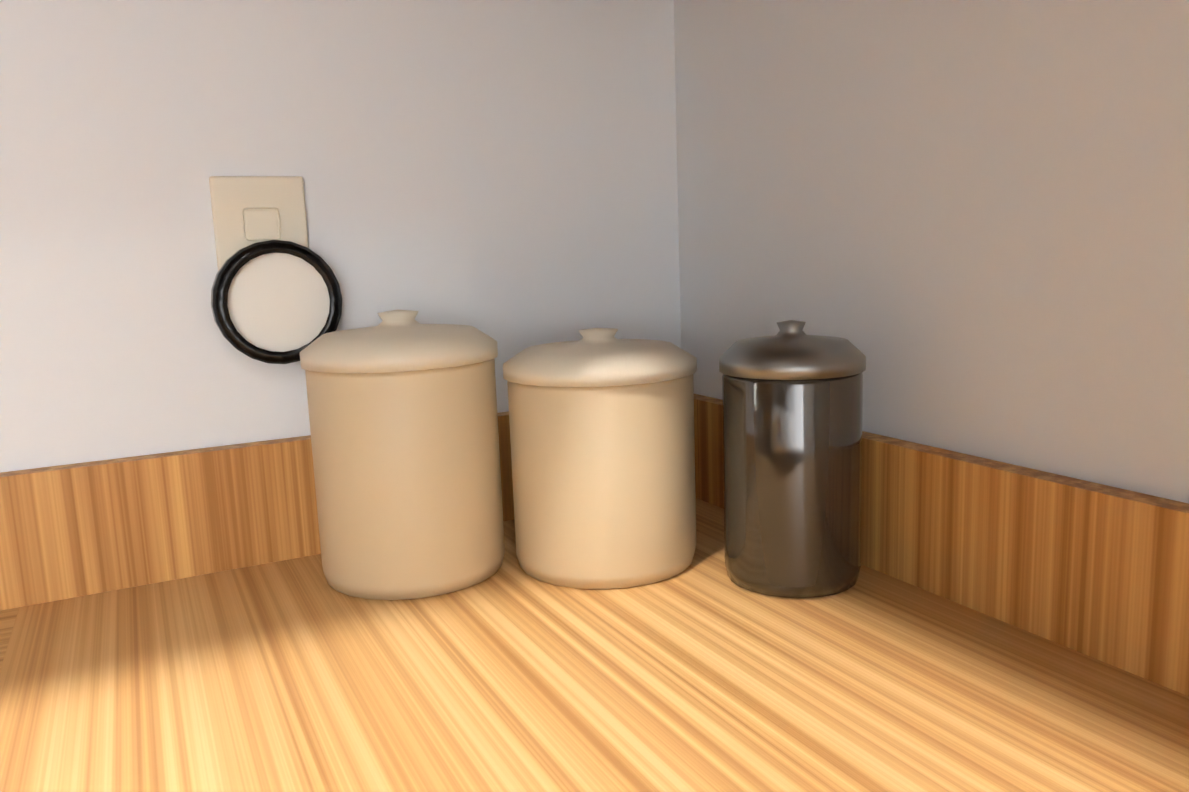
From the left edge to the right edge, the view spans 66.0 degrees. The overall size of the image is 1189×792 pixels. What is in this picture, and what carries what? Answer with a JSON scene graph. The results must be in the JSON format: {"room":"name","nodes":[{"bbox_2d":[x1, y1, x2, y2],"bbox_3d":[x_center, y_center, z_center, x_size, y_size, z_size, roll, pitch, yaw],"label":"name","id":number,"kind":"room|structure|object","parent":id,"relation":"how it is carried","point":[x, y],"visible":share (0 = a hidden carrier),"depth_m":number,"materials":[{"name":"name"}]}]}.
{"room":"kitchen","nodes":[
{"label":"kitchen","id":0,"kind":"room"},
{"bbox_2d":[0,0,680,472],"bbox_3d":[-3.570,0.177,-0.823,8.530,2.450,0.160,-7,10,-26],"label":"wall","id":1,"kind":"structure","parent":0,"point":[502,174],"depth_m":0.76,"materials":[{"name":"white paint"}]},
{"bbox_2d":[209,176,308,270],"bbox_3d":[-0.269,-0.119,0.744,0.072,0.116,0.008,-7,10,-26],"label":"light switch","id":2,"kind":"object","parent":1,"relation":"attached to","point":[248,210],"visible":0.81,"depth_m":0.74,"materials":[{"name":"beige plastic"}]},
{"bbox_2d":[211,240,341,363],"bbox_3d":[-0.257,-0.076,0.744,0.100,0.100,0.026,-7,10,-26],"label":"night light","id":3,"kind":"object","parent":1,"relation":"attached to","point":[276,301],"visible":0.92,"depth_m":0.74,"materials":[{"name":"black"}]},
{"bbox_2d":[674,0,1188,503],"bbox_3d":[1.714,0.182,-2.068,0.160,2.450,6.850,-7,10,-26],"label":"wall","id":4,"kind":"structure","parent":0,"point":[962,226],"depth_m":0.61,"materials":[{"name":"white paint"}]},
{"bbox_3d":[-1.973,1.841,-3.625,8.530,0.060,7.050,-7,10,-26],"label":"floor","id":5,"kind":"structure","parent":0,"visible":0},
{"bbox_3d":[-1.604,0.816,-0.189,3.038,0.845,0.624,-7,10,-26],"label":"base cabinet","id":6,"kind":"object","parent":5,"relation":"on","visible":0},
{"bbox_2d":[0,394,1188,791],"bbox_3d":[-1.402,0.301,-0.157,3.704,0.144,0.668,-7,10,-26],"label":"countertop","id":7,"kind":"structure","parent":6,"relation":"on","point":[188,620],"depth_m":0.58,"materials":[{"name":"laminate"}]},
{"bbox_2d":[300,310,504,599],"bbox_3d":[-0.147,0.036,0.719,0.150,0.207,0.150,-7,10,-26],"label":"canister","id":8,"kind":"object","parent":7,"relation":"on","point":[403,415],"visible":0.98,"depth_m":0.66,"materials":[{"name":"beige ceramic"}]},
{"bbox_2d":[503,328,696,588],"bbox_3d":[0.006,0.039,0.728,0.152,0.187,0.152,-7,10,-26],"label":"canister","id":9,"kind":"object","parent":7,"relation":"on","point":[601,422],"visible":1,"depth_m":0.67,"materials":[{"name":"beige ceramic"}]},
{"bbox_2d":[719,320,865,597],"bbox_3d":[0.145,0.040,0.675,0.104,0.192,0.104,-7,10,-26],"label":"canister","id":10,"kind":"object","parent":7,"relation":"on","point":[792,395],"visible":1,"depth_m":0.64,"materials":[{"name":"grey metal"}]},
{"bbox_2d":[620,598,1188,791],"bbox_3d":[0.432,0.263,-0.343,0.598,0.144,1.380,-7,10,-26],"label":"countertop","id":11,"kind":"structure","parent":6,"relation":"on","point":[1106,710],"depth_m":0.46,"materials":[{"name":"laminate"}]}
]}

